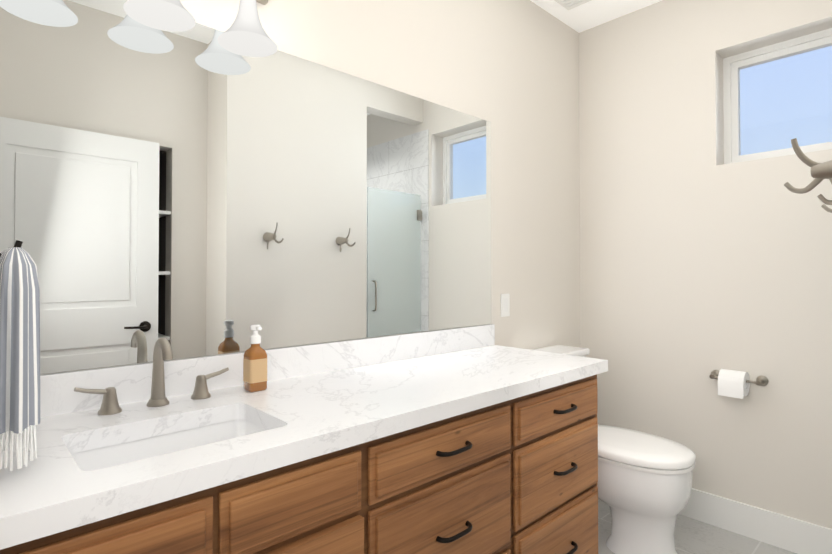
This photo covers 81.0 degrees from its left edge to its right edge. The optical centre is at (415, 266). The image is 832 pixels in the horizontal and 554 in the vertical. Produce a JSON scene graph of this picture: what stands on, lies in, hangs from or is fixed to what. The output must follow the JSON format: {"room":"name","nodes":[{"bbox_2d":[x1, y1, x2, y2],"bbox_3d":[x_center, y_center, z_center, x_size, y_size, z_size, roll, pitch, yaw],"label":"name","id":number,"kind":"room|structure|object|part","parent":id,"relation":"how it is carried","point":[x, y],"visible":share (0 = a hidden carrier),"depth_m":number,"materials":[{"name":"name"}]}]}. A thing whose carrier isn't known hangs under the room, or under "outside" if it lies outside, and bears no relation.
{"room":"bathroom","nodes":[
{"label":"bathroom","id":0,"kind":"room"},
{"bbox_2d":[40,324,494,415],"bbox_3d":[-0.319,0.322,1.732,1.900,0.100,0.020,1,-1,-43],"label":"backsplash","id":1,"kind":"structure","parent":0,"relation":"attached to","point":[55,388],"depth_m":1.63,"materials":[{"name":"white stone"}]},
{"bbox_2d":[0,0,579,374],"bbox_3d":[-0.019,-0.083,2.111,3.090,2.740,0.126,1,-1,-43],"label":"wall","id":2,"kind":"structure","parent":0,"point":[197,190],"depth_m":1.65,"materials":[{"name":"white paint"}]},
{"bbox_2d":[123,0,195,31],"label":"sconce","id":3,"kind":"object","parent":2,"relation":"attached to","point":[165,15],"depth_m":1.29,"materials":[{"name":"white glass"}]},
{"bbox_3d":[-0.677,-0.737,1.293,0.170,0.145,0.170,1,-1,-43],"label":"lamp shade","id":4,"kind":"part","parent":3,"relation":"part of","materials":[{"name":"white glass"}]},
{"bbox_2d":[217,0,277,56],"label":"sconce","id":5,"kind":"object","parent":2,"relation":"attached to","point":[244,34],"depth_m":1.43,"materials":[{"name":"white glass"}]},
{"bbox_3d":[-0.501,-0.735,1.457,0.170,0.145,0.170,1,-1,-43],"label":"lamp shade","id":6,"kind":"part","parent":5,"relation":"part of","materials":[{"name":"white glass"}]},
{"bbox_2d":[501,294,509,316],"bbox_3d":[0.451,0.195,2.461,0.070,0.115,0.007,1,-1,-43],"label":"outlet","id":7,"kind":"object","parent":2,"relation":"attached to","point":[505,305],"visible":1,"depth_m":2.46,"materials":[{"name":"white plastic"}]},
{"bbox_2d":[530,0,661,32],"bbox_3d":[0.351,-1.502,0.758,4.420,0.060,2.640,1,-1,-43],"label":"ceiling","id":8,"kind":"structure","parent":0,"point":[586,16],"depth_m":2.75,"materials":[{"name":"white paint"}]},
{"bbox_2d":[554,0,591,10],"bbox_3d":[0.867,-1.439,2.536,0.240,0.016,0.300,1,-1,-43],"label":"ceiling vent","id":9,"kind":"object","parent":8,"relation":"in","point":[568,5],"visible":1,"depth_m":2.65,"materials":[{"name":"white"}]},
{"bbox_2d":[598,499,796,553],"bbox_3d":[0.351,1.297,0.718,4.420,0.060,2.640,1,-1,-43],"label":"floor","id":10,"kind":"structure","parent":0,"point":[693,536],"depth_m":2.30,"materials":[{"name":"tile"}]},
{"bbox_2d":[0,368,607,553],"bbox_3d":[-0.122,0.845,1.512,1.890,0.864,0.600,1,-1,-43],"label":"bathroom vanity","id":11,"kind":"object","parent":10,"relation":"on","point":[470,440],"depth_m":1.25,"materials":[{"name":"brown wood"}]},
{"bbox_2d":[0,344,607,539],"bbox_3d":[-0.125,0.391,1.523,1.900,0.044,0.588,1,-1,-43],"label":"countertop","id":12,"kind":"structure","parent":11,"relation":"on","point":[295,415],"depth_m":1.18,"materials":[{"name":"white stone"}]},
{"bbox_2d":[72,338,231,415],"bbox_3d":[-0.661,0.275,1.269,0.371,0.179,0.120,1,-1,-43],"label":"faucet","id":13,"kind":"object","parent":12,"relation":"on","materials":[{"name":"silver metal"}]},
{"bbox_2d":[84,416,255,463],"bbox_3d":[-0.525,0.463,1.080,0.408,0.136,0.278,1,-1,-43],"label":"sink","id":14,"kind":"object","parent":12,"relation":"in","point":[151,441],"depth_m":1.19,"materials":[{"name":"white ceramic"}]},
{"bbox_2d":[243,324,266,391],"bbox_3d":[-0.477,0.270,1.454,0.056,0.193,0.062,1,-1,-43],"label":"soap bottle","id":15,"kind":"object","parent":12,"relation":"on","point":[255,368],"visible":1,"depth_m":1.44,"materials":[{"name":"brown"}]},
{"bbox_3d":[-0.252,0.875,1.041,0.336,0.565,0.020,1,-1,-43],"label":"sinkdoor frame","id":16,"kind":"part","parent":11,"relation":"part of","materials":[{"name":"brown wood"}]},
{"bbox_3d":[0.096,0.742,1.368,0.568,0.290,0.020,1,-1,-43],"label":"drawer","id":17,"kind":"part","parent":11,"relation":"part of","materials":[{"name":"brown wood"}]},
{"bbox_3d":[0.096,0.512,1.371,0.568,0.140,0.020,1,-1,-43],"label":"drawer","id":18,"kind":"part","parent":11,"relation":"part of","materials":[{"name":"brown wood"}]},
{"bbox_3d":[0.114,0.507,1.352,0.135,0.015,0.038,1,-1,-43],"label":"drawer handle","id":19,"kind":"part","parent":11,"relation":"part of","materials":[{"name":"black metal"}]},
{"bbox_3d":[0.114,0.737,1.349,0.135,0.015,0.038,1,-1,-43],"label":"drawer handle","id":20,"kind":"part","parent":11,"relation":"part of","materials":[{"name":"black metal"}]},
{"bbox_3d":[0.096,1.032,1.363,0.568,0.260,0.020,1,-1,-43],"label":"drawer","id":21,"kind":"part","parent":11,"relation":"part of","materials":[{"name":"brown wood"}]},
{"bbox_3d":[0.526,1.022,1.764,0.558,0.290,0.020,1,-1,-43],"label":"drawer","id":22,"kind":"part","parent":11,"relation":"part of","materials":[{"name":"brown wood"}]},
{"bbox_3d":[0.526,0.732,1.768,0.558,0.260,0.020,1,-1,-43],"label":"drawer","id":23,"kind":"part","parent":11,"relation":"part of","materials":[{"name":"brown wood"}]},
{"bbox_3d":[0.526,0.517,1.771,0.558,0.140,0.020,1,-1,-43],"label":"drawer","id":24,"kind":"part","parent":11,"relation":"part of","materials":[{"name":"brown wood"}]},
{"bbox_3d":[0.543,0.513,1.752,0.135,0.015,0.038,1,-1,-43],"label":"drawer handle","id":25,"kind":"part","parent":11,"relation":"part of","materials":[{"name":"black metal"}]},
{"bbox_3d":[0.543,0.728,1.749,0.135,0.015,0.038,1,-1,-43],"label":"drawer handle","id":26,"kind":"part","parent":11,"relation":"part of","materials":[{"name":"black metal"}]},
{"bbox_3d":[0.543,1.018,1.745,0.135,0.015,0.038,1,-1,-43],"label":"drawer handle","id":27,"kind":"part","parent":11,"relation":"part of","materials":[{"name":"black metal"}]},
{"bbox_2d":[532,345,695,553],"bbox_3d":[0.906,0.864,2.344,0.450,0.851,0.781,1,-1,-43],"label":"toilet","id":28,"kind":"object","parent":10,"relation":"on","point":[644,486],"visible":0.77,"depth_m":2.10,"materials":[{"name":"white ceramic"}]},
{"bbox_3d":[0.710,0.460,2.560,0.450,0.036,0.206,1,-1,-43],"label":"tank lid","id":29,"kind":"part","parent":28,"relation":"part of","materials":[{"name":"white ceramic"}]},
{"bbox_3d":[0.969,1.077,2.273,0.370,0.424,0.570,1,-1,-43],"label":"bowl","id":30,"kind":"part","parent":28,"relation":"part of","materials":[{"name":"white ceramic"}]},
{"bbox_3d":[0.976,0.855,2.269,0.386,0.015,0.572,1,-1,-43],"label":"seat","id":31,"kind":"part","parent":28,"relation":"part of","materials":[{"name":"white plastic"}]},
{"bbox_3d":[0.976,0.823,2.270,0.390,0.040,0.576,1,-1,-43],"label":"lid","id":32,"kind":"part","parent":28,"relation":"part of","materials":[{"name":"white plastic"}]},
{"bbox_2d":[579,0,831,528],"bbox_3d":[1.895,-0.082,2.175,0.200,2.740,2.640,1,-1,-43],"label":"wall","id":33,"kind":"structure","parent":0,"point":[700,261],"depth_m":2.49,"materials":[{"name":"white paint"}]},
{"bbox_2d":[709,369,768,398],"bbox_3d":[1.522,0.553,2.324,0.130,0.116,0.238,1,-1,-43],"label":"toilet paper holder","id":34,"kind":"object","parent":33,"relation":"attached to","point":[734,383],"visible":1,"depth_m":2.29,"materials":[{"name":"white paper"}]},
{"bbox_3d":[1.475,0.539,2.411,0.080,0.048,0.048,1,-1,-43],"label":"post","id":35,"kind":"part","parent":34,"relation":"part of","materials":[{"name":"silver metal"}]},
{"bbox_3d":[1.605,0.537,2.272,0.080,0.048,0.048,1,-1,-43],"label":"post","id":36,"kind":"part","parent":34,"relation":"part of","materials":[{"name":"silver metal"}]},
{"bbox_2d":[679,488,831,553],"bbox_3d":[1.458,1.217,2.469,0.012,0.150,1.321,1,-1,-43],"label":"baseboard","id":37,"kind":"structure","parent":33,"relation":"attached to","point":[794,535],"depth_m":2.29,"materials":[{"name":"white"}]},
{"bbox_2d":[723,28,831,163],"bbox_3d":[1.818,-0.799,2.360,0.065,0.580,0.560,1,-1,-43],"label":"window","id":38,"kind":"structure","parent":33,"relation":"in","point":[728,61],"depth_m":2.45,"materials":[{"name":"white"}]},
{"bbox_3d":[1.820,-0.799,2.361,0.040,0.516,0.496,1,-1,-43],"label":"window frame sash","id":39,"kind":"part","parent":38,"relation":"part of","materials":[{"name":"white plastic"}]},
{"bbox_3d":[1.820,-0.799,2.361,0.006,0.456,0.436,1,-1,-43],"label":"glass","id":40,"kind":"part","parent":38,"relation":"part of","materials":[{"name":"clear glass"}]},
{"bbox_3d":[-0.440,0.392,0.377,0.120,3.740,1.840,1,-1,-43],"label":"wall","id":41,"kind":"structure","parent":0,"visible":0},
{"bbox_2d":[0,240,39,470],"bbox_3d":[-0.722,0.147,0.849,0.104,0.389,0.168,1,-1,-43],"label":"hanging towel","id":42,"kind":"object","parent":41,"relation":"hanging from","point":[19,351],"visible":1,"depth_m":0.82,"materials":[{"name":"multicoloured fabric"}]},
{"bbox_3d":[-0.728,-0.030,0.846,0.072,0.035,0.012,1,-1,-43],"label":"hook arm","id":43,"kind":"part","parent":42,"relation":"part of"},
{"bbox_3d":[1.238,-0.096,1.208,0.920,2.740,0.120,1,-1,-43],"label":"wall hooks","id":44,"kind":"object","parent":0,"visible":0},
{"bbox_2d":[784,138,831,204],"bbox_3d":[0.908,-0.215,1.089,0.073,0.165,0.152,1,-1,-43],"label":"robe hook","id":45,"kind":"object","parent":44,"relation":"attached to","point":[820,172],"visible":1,"depth_m":1.10,"materials":[{"name":"silver metal"}]},
{"bbox_3d":[0.930,-0.215,1.071,0.062,0.062,0.096,1,-1,-43],"label":"post","id":46,"kind":"part","parent":45,"relation":"part of","materials":[{"name":"silver metal"}]},
{"bbox_2d":[821,179,831,212],"bbox_3d":[1.303,-0.210,1.457,0.073,0.165,0.152,1,-1,-43],"label":"robe hook","id":47,"kind":"object","parent":44,"relation":"attached to","point":[825,207],"visible":0.69,"depth_m":1.52,"materials":[{"name":"silver metal"}]}
]}

